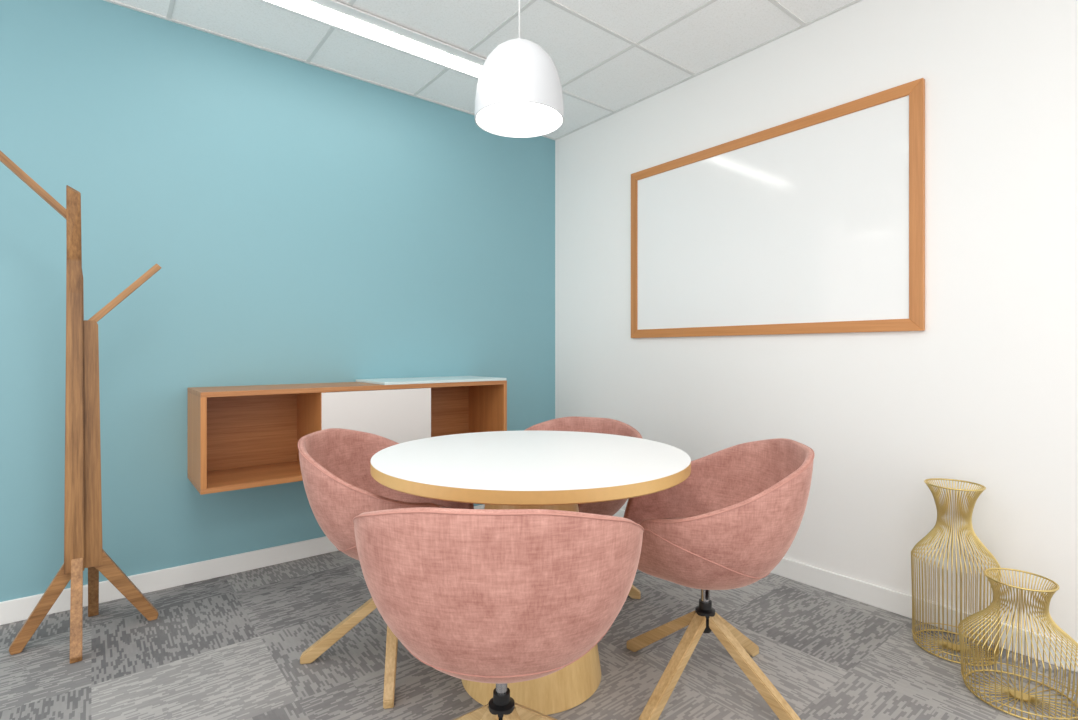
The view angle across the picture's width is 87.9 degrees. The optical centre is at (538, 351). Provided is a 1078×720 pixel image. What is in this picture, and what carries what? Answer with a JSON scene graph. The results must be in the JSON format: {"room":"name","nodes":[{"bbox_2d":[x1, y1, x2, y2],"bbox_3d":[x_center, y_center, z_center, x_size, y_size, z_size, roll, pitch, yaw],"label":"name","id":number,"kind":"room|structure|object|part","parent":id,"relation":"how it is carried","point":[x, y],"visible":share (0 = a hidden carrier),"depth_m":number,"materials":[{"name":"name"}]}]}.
{"room":"office","nodes":[
{"label":"office","id":0,"kind":"room"},
{"bbox_2d":[0,0,554,601],"bbox_3d":[-1.516,-0.273,2.776,4.302,2.705,0.100,0,0,-39],"label":"wall","id":1,"kind":"structure","parent":0,"point":[302,223],"depth_m":2.69,"materials":[{"name":"blue paint"}]},
{"bbox_2d":[0,504,484,624],"bbox_3d":[-1.524,1.035,2.697,4.190,0.090,0.012,0,0,-39],"label":"baseboard","id":2,"kind":"structure","parent":1,"relation":"attached to","point":[19,609],"depth_m":2.60,"materials":[{"name":"paint"}]},
{"bbox_2d":[188,380,506,494],"bbox_3d":[-0.914,0.377,2.935,1.542,0.421,0.403,0,0,-39],"label":"wall-mounted cabinet","id":3,"kind":"object","parent":1,"relation":"attached to","point":[240,437],"visible":0.61,"depth_m":2.76,"materials":[{"name":"brown wood"}]},
{"bbox_3d":[-1.508,0.377,2.461,0.022,0.377,0.402,0,0,-39],"label":"panel","id":4,"kind":"part","parent":3,"relation":"part of","materials":[{"name":"brown wood"}]},
{"bbox_3d":[-0.914,0.576,2.936,1.542,0.022,0.402,0,0,-39],"label":"panel","id":5,"kind":"part","parent":3,"relation":"part of","materials":[{"name":"brown wood"}]},
{"bbox_3d":[-1.036,0.377,3.087,1.498,0.377,0.011,0,0,-39],"label":"panel","id":6,"kind":"part","parent":3,"relation":"part of","materials":[{"name":"brown wood"}]},
{"bbox_3d":[-0.914,0.177,2.936,1.542,0.022,0.402,0,0,-39],"label":"panel","id":7,"kind":"part","parent":3,"relation":"part of","materials":[{"name":"brown wood"}]},
{"bbox_3d":[-0.796,0.377,2.783,0.564,0.373,0.018,0,0,-39],"label":"door","id":8,"kind":"part","parent":3,"relation":"part of","materials":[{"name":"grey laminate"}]},
{"bbox_2d":[356,376,505,384],"bbox_3d":[-0.605,0.159,3.183,0.745,0.014,0.400,0,0,-39],"label":"countertop","id":9,"kind":"structure","parent":3,"relation":"on","point":[448,379],"depth_m":3.08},
{"bbox_3d":[-0.321,0.377,3.411,0.022,0.377,0.402,0,0,-39],"label":"panel","id":10,"kind":"part","parent":3,"relation":"part of","materials":[{"name":"brown wood"}]},
{"bbox_2d":[113,0,854,138],"bbox_3d":[-0.035,-1.575,0.846,4.202,0.100,4.764,0,0,-39],"label":"ceiling","id":11,"kind":"structure","parent":0,"point":[722,30],"depth_m":2.67,"materials":[{"name":"tile"}]},
{"bbox_2d":[257,0,485,78],"bbox_3d":[-0.835,-1.513,2.579,1.420,0.012,0.200,0,0,-39],"label":"recessed light","id":12,"kind":"object","parent":11,"relation":"in","point":[335,14],"visible":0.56,"depth_m":2.64,"materials":[{"name":"white plastic"}]},
{"bbox_2d":[104,0,861,139],"bbox_3d":[-0.035,-1.522,0.846,4.202,0.005,4.764,0,0,-39],"label":"grid","id":13,"kind":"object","parent":11,"relation":"attached to","point":[777,4],"depth_m":2.75,"materials":[{"name":"metal"}]},
{"bbox_2d":[475,0,563,137],"bbox_3d":[-0.066,-1.153,1.888,0.301,0.745,0.301,0,0,-39],"label":"pendant lamp","id":14,"kind":"object","parent":11,"relation":"hanging from","point":[519,94],"visible":1,"depth_m":1.79,"materials":[{"name":"white metal"}]},
{"bbox_2d":[477,102,561,131],"bbox_3d":[-0.066,-0.799,1.888,0.286,0.010,0.286,0,0,-39],"label":"diffuser","id":15,"kind":"object","parent":14,"relation":"attached to","point":[491,116],"depth_m":1.88,"materials":[{"name":"white plastic"}]},
{"bbox_3d":[-0.066,-1.282,1.888,0.005,0.465,0.005,0,0,29],"label":"cord","id":16,"kind":"part","parent":14,"relation":"part of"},
{"bbox_2d":[0,551,1077,719],"bbox_3d":[-0.027,1.130,0.916,4.302,0.100,4.864,0,0,-39],"label":"floor","id":17,"kind":"structure","parent":0,"point":[228,647],"depth_m":1.95,"materials":[{"name":"carpet"}]},
{"bbox_2d":[0,151,160,663],"bbox_3d":[-1.753,0.156,2.109,0.376,1.847,0.438,0,0,11],"label":"coat stand","id":18,"kind":"object","parent":17,"relation":"on","point":[83,549],"visible":1,"depth_m":2.08,"materials":[{"name":"brown wood"}]},
{"bbox_3d":[-1.699,0.111,2.042,0.058,1.415,0.127,0,0,-39],"label":"post","id":19,"kind":"part","parent":18,"relation":"part of","materials":[{"name":"brown wood"}]},
{"bbox_3d":[-1.752,0.149,2.111,0.060,1.338,0.046,0,0,-39],"label":"post","id":20,"kind":"part","parent":18,"relation":"part of","materials":[{"name":"brown wood"}]},
{"bbox_3d":[-1.710,0.349,2.144,0.058,0.938,0.044,0,0,-39],"label":"post","id":21,"kind":"part","parent":18,"relation":"part of","materials":[{"name":"brown wood"}]},
{"bbox_2d":[298,428,473,708],"bbox_3d":[-0.514,0.684,2.003,0.625,0.790,0.660,0,0,3],"label":"armchair","id":22,"kind":"object","parent":17,"relation":"on","point":[339,485],"visible":0.38,"depth_m":1.86,"materials":[{"name":"fabric"}]},
{"bbox_3d":[-0.683,0.958,1.971,0.295,0.241,0.040,0,0,-11],"label":"leg","id":23,"kind":"part","parent":22,"relation":"part of","materials":[{"name":"brown wood"}]},
{"bbox_3d":[-0.483,0.958,1.834,0.040,0.241,0.295,0,0,-11],"label":"leg","id":24,"kind":"part","parent":22,"relation":"part of","materials":[{"name":"brown wood"}]},
{"bbox_2d":[353,507,643,719],"bbox_3d":[-0.089,0.684,1.307,0.664,0.790,0.589,0,0,3],"label":"armchair","id":25,"kind":"object","parent":17,"relation":"on","point":[500,597],"visible":1,"depth_m":1.06,"materials":[{"name":"pink woven fabric"},{"name":"natural oak"},{"name":"black plastic"}]},
{"bbox_3d":[-0.209,0.958,1.444,0.040,0.241,0.295,0,0,-45],"label":"leg","id":26,"kind":"part","parent":25,"relation":"part of","materials":[{"name":"brown wood"}]},
{"bbox_3d":[-0.210,0.958,1.201,0.295,0.241,0.040,0,0,-45],"label":"leg","id":27,"kind":"part","parent":25,"relation":"part of","materials":[{"name":"brown wood"}]},
{"bbox_3d":[0.032,0.958,1.200,0.040,0.241,0.295,0,0,-45],"label":"leg","id":28,"kind":"part","parent":25,"relation":"part of","materials":[{"name":"brown wood"}]},
{"bbox_3d":[0.034,0.958,1.442,0.295,0.241,0.040,0,0,-45],"label":"leg","id":29,"kind":"part","parent":25,"relation":"part of","materials":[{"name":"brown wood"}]},
{"bbox_2d":[370,430,690,714],"bbox_3d":[-0.026,0.709,1.888,1.041,0.741,1.041,0,0,-39],"label":"round table","id":30,"kind":"object","parent":17,"relation":"on","point":[533,469],"visible":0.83,"depth_m":1.67,"materials":[{"name":"white laminate"}]},
{"bbox_2d":[524,416,642,598],"bbox_3d":[0.133,0.702,2.514,0.660,0.755,0.625,0,0,25],"label":"armchair","id":31,"kind":"object","parent":17,"relation":"on","point":[574,423],"visible":0.12,"depth_m":2.72,"materials":[{"name":"pink woven fabric"},{"name":"natural oak"},{"name":"black plastic"}]},
{"bbox_3d":[0.301,0.958,2.481,0.295,0.241,0.040,0,0,11],"label":"leg","id":32,"kind":"part","parent":31,"relation":"part of","materials":[{"name":"brown wood"}]},
{"bbox_2d":[623,438,814,719],"bbox_3d":[0.551,0.684,1.800,0.589,0.790,0.664,0,0,7],"label":"armchair","id":33,"kind":"object","parent":17,"relation":"on","point":[739,510],"visible":0.9,"depth_m":1.63,"materials":[{"name":"pink woven fabric"},{"name":"natural oak"},{"name":"black plastic"}]},
{"bbox_3d":[0.424,0.958,1.933,0.040,0.241,0.295,0,0,-41],"label":"leg","id":34,"kind":"part","parent":33,"relation":"part of","materials":[{"name":"brown wood"}]},
{"bbox_3d":[0.406,0.958,1.691,0.295,0.241,0.040,0,0,-41],"label":"leg","id":35,"kind":"part","parent":33,"relation":"part of","materials":[{"name":"brown wood"}]},
{"bbox_3d":[0.514,0.730,1.710,0.010,0.010,0.112,0,0,18],"label":"lever","id":36,"kind":"part","parent":33,"relation":"part of","materials":[{"name":"black plastic"}]},
{"bbox_3d":[0.666,0.958,1.914,0.295,0.241,0.040,0,0,-41],"label":"leg","id":37,"kind":"part","parent":33,"relation":"part of","materials":[{"name":"brown wood"}]},
{"bbox_3d":[0.648,0.958,1.672,0.040,0.241,0.295,0,0,-41],"label":"leg","id":38,"kind":"part","parent":33,"relation":"part of","materials":[{"name":"brown wood"}]},
{"bbox_2d":[911,478,1000,665],"bbox_3d":[1.513,0.779,2.038,0.264,0.598,0.264,0,0,-39],"label":"vase","id":39,"kind":"object","parent":17,"relation":"on","point":[966,516],"visible":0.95,"depth_m":2.02,"materials":[{"name":"gold metal"}]},
{"bbox_2d":[958,568,1077,719],"bbox_3d":[1.506,0.893,1.748,0.313,0.369,0.313,0,0,-39],"label":"vase","id":40,"kind":"object","parent":17,"relation":"on","point":[1018,602],"visible":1,"depth_m":1.73,"materials":[{"name":"gold metal"}]},
{"bbox_2d":[555,0,1077,644],"bbox_3d":[1.644,-0.273,2.190,0.100,2.705,4.764,0,0,-39],"label":"wall","id":41,"kind":"structure","parent":0,"point":[986,395],"depth_m":2.27,"materials":[{"name":"white paint"}]},
{"bbox_2d":[631,78,924,337],"bbox_3d":[1.053,-0.588,2.832,0.022,1.006,1.545,0,0,-39],"label":"whiteboard","id":42,"kind":"object","parent":41,"relation":"attached to","point":[813,223],"visible":1,"depth_m":2.64,"materials":[{"name":"plastic"}]},
{"bbox_3d":[1.053,-1.066,2.832,0.022,0.050,1.543,0,0,-39],"label":"frame rail","id":43,"kind":"part","parent":42,"relation":"part of","materials":[{"name":"brown wood"}]},
{"bbox_3d":[1.053,-0.110,2.832,0.022,0.050,1.543,0,0,-39],"label":"frame rail","id":44,"kind":"part","parent":42,"relation":"part of","materials":[{"name":"brown wood"}]},
{"bbox_2d":[613,509,1077,672],"bbox_3d":[1.601,1.035,2.155,0.012,0.090,4.764,0,0,-39],"label":"baseboard","id":45,"kind":"structure","parent":41,"relation":"attached to","point":[893,601],"depth_m":2.32,"materials":[{"name":"paint"}]}
]}

